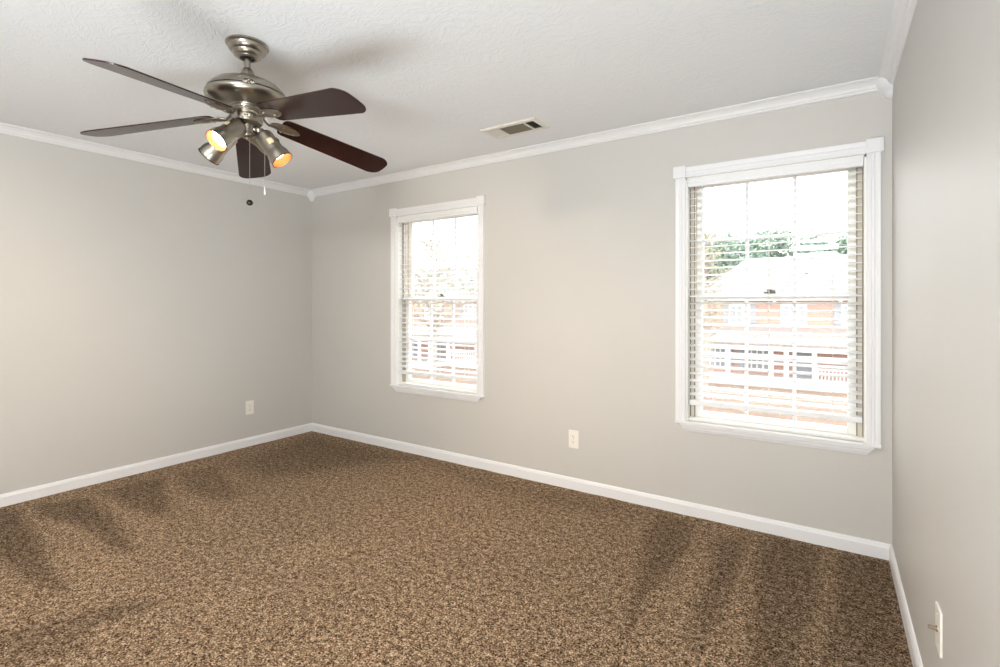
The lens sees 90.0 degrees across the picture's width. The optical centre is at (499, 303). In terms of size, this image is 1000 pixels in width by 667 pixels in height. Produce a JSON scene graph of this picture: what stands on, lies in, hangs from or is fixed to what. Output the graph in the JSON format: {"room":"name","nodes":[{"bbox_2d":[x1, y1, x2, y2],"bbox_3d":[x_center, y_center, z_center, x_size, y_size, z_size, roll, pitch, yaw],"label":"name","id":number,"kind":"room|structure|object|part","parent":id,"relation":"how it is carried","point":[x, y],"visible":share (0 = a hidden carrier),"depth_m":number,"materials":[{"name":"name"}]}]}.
{"room":"empty bedroom","nodes":[
{"label":"empty bedroom","id":0,"kind":"room"},
{"bbox_2d":[0,134,311,493],"bbox_3d":[-3.548,0.078,2.756,0.120,2.640,5.720,0,0,34],"label":"wall","id":1,"kind":"structure","parent":0,"point":[143,306],"depth_m":3.81,"materials":[{"name":"beige paint"}]},
{"bbox_2d":[0,122,310,195],"bbox_3d":[-3.440,-1.113,2.757,0.060,0.058,5.600,0,0,34],"label":"crown molding","id":2,"kind":"structure","parent":1,"relation":"attached to","point":[7,129],"depth_m":3.78,"materials":[{"name":"white paint"}]},
{"bbox_2d":[0,423,311,507],"bbox_3d":[-3.459,1.263,2.769,0.014,0.090,5.600,0,0,34],"label":"baseboard","id":3,"kind":"structure","parent":1,"relation":"attached to","point":[10,498],"depth_m":3.81,"materials":[{"name":"white paint"}]},
{"bbox_2d":[245,400,253,414],"bbox_3d":[-2.280,0.948,4.555,0.008,0.125,0.077,0,0,34],"label":"wall outlet","id":4,"kind":"object","parent":1,"relation":"attached to","point":[249,405],"visible":1,"depth_m":4.55,"materials":[{"name":"beige plastic"}]},
{"bbox_2d":[307,191,314,201],"bbox_3d":[-1.909,-1.089,5.054,0.078,0.106,0.078,0,0,34],"label":"block","id":5,"kind":"object","parent":1,"relation":"attached to","point":[311,196],"visible":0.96,"depth_m":5.06,"materials":[{"name":"white paint"}]},
{"bbox_2d":[0,0,893,189],"bbox_3d":[-1.501,-1.192,1.503,4.918,0.100,5.890,0,0,34],"label":"ceiling","id":6,"kind":"structure","parent":0,"point":[428,76],"depth_m":2.35,"materials":[{"name":"white paint"}]},
{"bbox_2d":[80,34,386,205],"bbox_3d":[-1.066,-0.786,2.186,1.262,0.712,1.290,0,0,34],"label":"ceiling fan","id":7,"kind":"object","parent":6,"relation":"hanging from","point":[247,98],"visible":1,"depth_m":2.14,"materials":[{"name":"silver metal"}]},
{"bbox_3d":[-1.522,-0.772,2.189,0.535,0.112,0.161,0,0,-5],"label":"blade","id":8,"kind":"part","parent":7,"relation":"part of","materials":[{"name":"brown wood"}]},
{"bbox_3d":[-1.214,-0.787,1.816,0.161,0.083,0.523,0,0,12],"label":"blade","id":9,"kind":"part","parent":7,"relation":"part of","materials":[{"name":"brown wood"}]},
{"bbox_3d":[-1.242,-0.692,2.210,0.159,0.155,0.095,0,0,4],"label":"lamp shade","id":10,"kind":"part","parent":7,"relation":"part of","materials":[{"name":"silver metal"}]},
{"bbox_3d":[-1.163,-0.692,2.088,0.077,0.067,0.064,0,0,33],"label":"bulb","id":11,"kind":"part","parent":7,"relation":"part of","materials":[{"name":"white glass"}]},
{"bbox_3d":[-1.148,-0.715,2.108,0.096,0.155,0.159,0,0,33],"label":"lamp shade","id":12,"kind":"part","parent":7,"relation":"part of","materials":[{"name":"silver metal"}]},
{"bbox_3d":[-1.098,-0.443,2.194,0.028,0.026,0.028,0,0,33],"label":"pull knob","id":13,"kind":"part","parent":7,"relation":"part of","materials":[{"name":"black plastic"}]},
{"bbox_3d":[-1.268,-0.763,2.581,0.161,0.130,0.530,0,0,-25],"label":"blade","id":14,"kind":"part","parent":7,"relation":"part of","materials":[{"name":"brown wood"}]},
{"bbox_3d":[-1.103,-0.751,2.289,0.095,0.119,0.162,0,0,25],"label":"lamp shade","id":15,"kind":"part","parent":7,"relation":"part of","materials":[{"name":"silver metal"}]},
{"bbox_3d":[-1.002,-0.686,2.216,0.151,0.162,0.095,0,0,-3],"label":"lamp shade","id":16,"kind":"part","parent":7,"relation":"part of","materials":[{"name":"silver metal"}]},
{"bbox_3d":[-0.759,-0.784,1.999,0.545,0.089,0.163,0,0,33],"label":"blade","id":17,"kind":"part","parent":7,"relation":"part of","materials":[{"name":"brown wood"}]},
{"bbox_3d":[-0.811,-0.767,2.474,0.530,0.123,0.161,0,0,-44],"label":"blade","id":18,"kind":"part","parent":7,"relation":"part of","materials":[{"name":"brown wood"}]},
{"bbox_2d":[480,117,549,138],"bbox_3d":[0.097,-1.137,3.257,0.410,0.010,0.204,0,0,34],"label":"ceiling vent","id":19,"kind":"object","parent":6,"relation":"in","point":[532,124],"visible":1,"depth_m":3.24,"materials":[{"name":"metal"}]},
{"bbox_2d":[0,431,912,666],"bbox_3d":[-1.514,1.298,1.482,4.718,0.003,5.640,0,0,34],"label":"floor","id":20,"kind":"structure","parent":0,"point":[308,549],"depth_m":2.36,"materials":[{"name":"brown carpet"}]},
{"bbox_2d":[312,92,891,543],"bbox_3d":[0.078,0.078,3.888,4.918,2.640,0.170,0,0,34],"label":"wall","id":21,"kind":"structure","parent":0,"point":[580,242],"depth_m":3.44,"materials":[{"name":"beige paint"}]},
{"bbox_2d":[389,195,485,402],"bbox_3d":[-0.505,-0.031,4.255,1.040,1.627,0.201,0,0,34],"label":"window","id":22,"kind":"structure","parent":21,"relation":"in","point":[478,390],"depth_m":4.33,"materials":[{"name":"white paint"}]},
{"bbox_3d":[-0.947,-0.025,4.454,0.058,1.495,0.018,0,0,33],"label":"casing","id":23,"kind":"part","parent":22,"relation":"part of","materials":[{"name":"white paint"}]},
{"bbox_3d":[-0.549,-0.803,4.190,0.894,0.062,0.018,0,0,33],"label":"head casing","id":24,"kind":"part","parent":22,"relation":"part of","materials":[{"name":"white paint"}]},
{"bbox_2d":[397,207,477,381],"bbox_3d":[-0.529,-0.070,4.220,0.872,1.388,0.073,0,0,34],"label":"window blind","id":25,"kind":"object","parent":22,"relation":"attached to","point":[467,211],"visible":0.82,"depth_m":4.22,"materials":[{"name":"white plastic"}]},
{"bbox_3d":[-0.778,-0.067,4.396,0.002,1.321,0.054,0,0,33],"label":"ladder cord","id":26,"kind":"part","parent":25,"relation":"part of","materials":[{"name":"white fabric"}]},
{"bbox_3d":[-0.524,0.609,4.227,0.864,0.030,0.048,0,0,33],"label":"rail","id":27,"kind":"part","parent":25,"relation":"part of","materials":[{"name":"white plastic"}]},
{"bbox_3d":[-0.495,0.323,4.271,0.818,0.762,0.032,0,0,33],"label":"sash","id":28,"kind":"part","parent":22,"relation":"part of","materials":[{"name":"glass"}]},
{"bbox_3d":[-0.474,-0.394,4.302,0.818,0.733,0.032,0,0,33],"label":"sash","id":29,"kind":"part","parent":22,"relation":"part of","materials":[{"name":"glass"}]},
{"bbox_3d":[-0.150,-0.025,3.926,0.058,1.495,0.018,0,0,33],"label":"casing","id":30,"kind":"part","parent":22,"relation":"part of","materials":[{"name":"white paint"}]},
{"bbox_2d":[569,430,578,448],"bbox_3d":[0.514,0.948,3.492,0.077,0.125,0.008,0,0,34],"label":"wall outlet","id":31,"kind":"object","parent":21,"relation":"attached to","point":[573,434],"visible":1,"depth_m":3.49,"materials":[{"name":"beige plastic"}]},
{"bbox_2d":[311,76,878,196],"bbox_3d":[0.014,-1.113,3.792,4.678,0.058,0.060,0,0,34],"label":"crown molding","id":32,"kind":"structure","parent":21,"relation":"attached to","point":[868,85],"depth_m":3.21,"materials":[{"name":"white paint"}]},
{"bbox_2d":[312,423,891,560],"bbox_3d":[0.027,1.263,3.811,4.678,0.090,0.014,0,0,34],"label":"baseboard","id":33,"kind":"structure","parent":21,"relation":"attached to","point":[871,548],"depth_m":3.20,"materials":[{"name":"white paint"}]},
{"bbox_2d":[673,136,883,454],"bbox_3d":[1.558,-0.031,2.890,1.040,1.627,0.201,0,0,34],"label":"window","id":34,"kind":"structure","parent":21,"relation":"in","point":[868,432],"depth_m":2.79,"materials":[{"name":"white paint"}]},
{"bbox_3d":[1.116,-0.025,3.088,0.058,1.495,0.018,0,0,33],"label":"casing","id":35,"kind":"part","parent":34,"relation":"part of","materials":[{"name":"white paint"}]},
{"bbox_2d":[688,156,862,422],"bbox_3d":[1.534,-0.070,2.854,0.872,1.388,0.073,0,0,34],"label":"window blind","id":36,"kind":"object","parent":34,"relation":"attached to","point":[853,162],"visible":1,"depth_m":2.83,"materials":[{"name":"white plastic"}]},
{"bbox_3d":[1.539,-0.067,2.862,0.002,1.321,0.054,0,0,33],"label":"ladder cord","id":37,"kind":"part","parent":36,"relation":"part of","materials":[{"name":"white fabric"}]},
{"bbox_3d":[1.539,0.609,2.862,0.864,0.030,0.048,0,0,33],"label":"rail","id":38,"kind":"part","parent":36,"relation":"part of","materials":[{"name":"white plastic"}]},
{"bbox_3d":[1.568,0.323,2.905,0.818,0.762,0.032,0,0,33],"label":"sash","id":39,"kind":"part","parent":34,"relation":"part of","materials":[{"name":"glass"}]},
{"bbox_3d":[1.514,-0.803,2.824,0.894,0.062,0.018,0,0,33],"label":"head casing","id":40,"kind":"part","parent":34,"relation":"part of","materials":[{"name":"white paint"}]},
{"bbox_3d":[1.589,-0.394,2.937,0.818,0.733,0.032,0,0,33],"label":"sash","id":41,"kind":"part","parent":34,"relation":"part of","materials":[{"name":"glass"}]},
{"bbox_3d":[1.913,-0.025,2.561,0.058,1.495,0.018,0,0,33],"label":"casing","id":42,"kind":"part","parent":34,"relation":"part of","materials":[{"name":"white paint"}]},
{"bbox_2d":[876,78,892,97],"bbox_3d":[1.927,-1.089,2.515,0.078,0.106,0.078,0,0,34],"label":"block","id":43,"kind":"object","parent":21,"relation":"attached to","point":[883,86],"visible":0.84,"depth_m":2.51,"materials":[{"name":"white paint"}]},
{"bbox_2d":[892,0,999,666],"bbox_3d":[0.453,0.078,0.108,0.120,2.640,5.720,0,0,34],"label":"wall","id":44,"kind":"structure","parent":0,"point":[946,96],"depth_m":1.33,"materials":[{"name":"beige paint"}]},
{"bbox_2d":[878,0,916,84],"bbox_3d":[0.411,-1.113,0.208,0.060,0.058,5.600,0,0,34],"label":"crown molding","id":45,"kind":"structure","parent":44,"relation":"attached to","point":[903,10],"depth_m":2.09,"materials":[{"name":"white paint"}]},
{"bbox_2d":[889,545,922,666],"bbox_3d":[0.430,1.263,0.195,0.014,0.090,5.600,0,0,34],"label":"baseboard","id":46,"kind":"structure","parent":44,"relation":"attached to","point":[908,626],"depth_m":2.00,"materials":[{"name":"white paint"}]},
{"bbox_2d":[928,601,942,658],"bbox_3d":[1.235,0.923,1.423,0.027,0.125,0.077,0,0,34],"label":"cable jack","id":47,"kind":"object","parent":44,"relation":"attached to","point":[938,627],"visible":1,"depth_m":1.41,"materials":[{"name":"beige plastic"}]},
{"bbox_3d":[1.244,0.923,1.417,0.006,0.125,0.077,0,0,33],"label":"plate","id":48,"kind":"part","parent":47,"relation":"part of","materials":[{"name":"beige plastic"}]},
{"label":"outside","id":49,"kind":"structure","parent":0,"visible":0},
{"bbox_2d":[412,366,847,426],"bbox_3d":[13.571,5.648,47.680,110.000,0.300,85.500,0,0,33],"label":"ground","id":50,"kind":"structure","parent":49,"point":[790,391],"depth_m":28.64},
{"bbox_2d":[412,268,477,366],"bbox_3d":[-6.265,0.948,49.280,14.900,9.100,11.150,0,0,-9],"label":"brick house","id":51,"kind":"structure","parent":50,"relation":"on","point":[461,274],"depth_m":46.40,"materials":[{"name":"red brick"}]},
{"bbox_3d":[-6.226,0.773,46.312,1.300,1.150,0.017,0,0,-8],"label":"pane","id":52,"kind":"part","parent":51,"relation":"part of","materials":[{"name":"white glass"}]},
{"bbox_3d":[-5.686,4.213,46.425,1.000,1.930,0.070,0,0,-8],"label":"door","id":53,"kind":"part","parent":51,"relation":"part of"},
{"bbox_3d":[-3.358,4.663,44.376,2.500,0.830,0.090,0,0,-8],"label":"porch railing","id":54,"kind":"part","parent":51,"relation":"part of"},
{"bbox_3d":[-2.764,0.773,46.830,1.140,1.150,0.017,0,0,-8],"label":"pane","id":55,"kind":"part","parent":51,"relation":"part of","materials":[{"name":"white glass"}]},
{"bbox_2d":[412,223,477,380],"bbox_3d":[-4.265,-0.480,35.374,8.087,12.163,7.382,0,0,-12],"label":"bare tree","id":56,"kind":"object","parent":50,"relation":"on","point":[428,245],"visible":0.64,"depth_m":35.27,"materials":[{"name":"brown plant"}]},
{"bbox_2d":[703,220,741,385],"bbox_3d":[13.594,0.029,32.666,4.302,11.145,4.484,0,0,13],"label":"tree","id":57,"kind":"object","parent":50,"relation":"on","point":[706,236],"visible":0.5,"depth_m":32.80,"materials":[{"name":"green plant"}]},
{"bbox_2d":[704,230,743,283],"bbox_3d":[22.533,-1.177,55.076,7.749,13.556,8.881,0,0,34],"label":"evergreen tree","id":58,"kind":"object","parent":50,"relation":"on","point":[732,249],"visible":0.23,"depth_m":53.33,"materials":[{"name":"green plant"}]},
{"bbox_2d":[721,225,779,268],"bbox_3d":[29.235,-1.816,59.569,8.315,14.834,9.852,0,0,-42],"label":"evergreen tree","id":59,"kind":"object","parent":50,"relation":"on","point":[751,241],"visible":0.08,"depth_m":58.35,"materials":[{"name":"green plant"}]},
{"bbox_2d":[707,255,847,389],"bbox_3d":[22.715,0.948,37.580,14.900,9.100,11.150,0,0,34],"label":"brick house","id":60,"kind":"structure","parent":50,"relation":"on","point":[825,259],"depth_m":35.62,"materials":[{"name":"red brick"}]},
{"bbox_3d":[16.589,4.098,38.108,1.000,1.300,0.017,0,0,33],"label":"pane","id":61,"kind":"part","parent":60,"relation":"part of","materials":[{"name":"grey glass"}]},
{"bbox_2d":[723,305,728,322],"bbox_3d":[17.068,0.773,37.817,0.400,1.350,0.090,0,0,33],"label":"shutter","id":62,"kind":"object","parent":60,"relation":"hanging from","point":[726,307],"depth_m":37.74,"materials":[{"name":"white"}]},
{"bbox_3d":[17.840,0.773,37.280,1.140,1.150,0.017,0,0,33],"label":"pane","id":63,"kind":"part","parent":60,"relation":"part of","materials":[{"name":"white glass"}]},
{"bbox_2d":[738,349,743,367],"bbox_3d":[17.960,4.098,37.226,0.400,1.500,0.090,0,0,33],"label":"shutter","id":64,"kind":"object","parent":60,"relation":"hanging from","point":[741,365],"depth_m":37.18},
{"bbox_2d":[750,305,755,322],"bbox_3d":[18.635,0.773,36.779,0.400,1.350,0.090,0,0,33],"label":"shutter","id":65,"kind":"object","parent":60,"relation":"hanging from","point":[752,307],"depth_m":36.75,"materials":[{"name":"white"}]},
{"bbox_3d":[18.673,4.098,36.728,1.000,1.300,0.017,0,0,33],"label":"pane","id":66,"kind":"part","parent":60,"relation":"part of","materials":[{"name":"grey glass"}]},
{"bbox_2d":[764,351,767,368],"bbox_3d":[19.411,4.098,36.266,0.400,1.500,0.090,0,0,33],"label":"shutter","id":67,"kind":"object","parent":60,"relation":"hanging from","point":[765,352],"depth_m":36.30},
{"bbox_3d":[20.758,0.773,35.348,1.300,1.150,0.017,0,0,33],"label":"pane","id":68,"kind":"part","parent":60,"relation":"part of","materials":[{"name":"white glass"}]},
{"bbox_3d":[21.234,4.213,35.071,1.000,1.930,0.070,0,0,33],"label":"door","id":69,"kind":"part","parent":60,"relation":"part of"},
{"bbox_3d":[21.594,4.663,31.991,2.500,0.830,0.090,0,0,33],"label":"porch railing","id":70,"kind":"part","parent":60,"relation":"part of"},
{"bbox_2d":[834,305,840,324],"bbox_3d":[22.905,0.773,33.953,0.400,1.350,0.090,0,0,33],"label":"shutter","id":71,"kind":"object","parent":60,"relation":"hanging from","point":[836,307],"depth_m":33.91,"materials":[{"name":"white"}]},
{"bbox_3d":[23.677,0.773,33.416,1.140,1.150,0.017,0,0,33],"label":"pane","id":72,"kind":"part","parent":60,"relation":"part of","materials":[{"name":"white glass"}]},
{"bbox_2d":[749,223,829,257],"bbox_3d":[29.418,-1.222,50.909,8.562,13.646,8.265,0,0,-23],"label":"evergreen tree","id":73,"kind":"object","parent":50,"relation":"on","point":[776,246],"visible":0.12,"depth_m":50.67,"materials":[{"name":"green plant"}]},
{"bbox_2d":[808,229,846,254],"bbox_3d":[37.678,-1.537,55.369,8.539,14.276,8.823,0,0,1],"label":"evergreen tree","id":74,"kind":"object","parent":50,"relation":"on","point":[826,251],"visible":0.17,"depth_m":54.84,"materials":[{"name":"green plant"}]}
]}

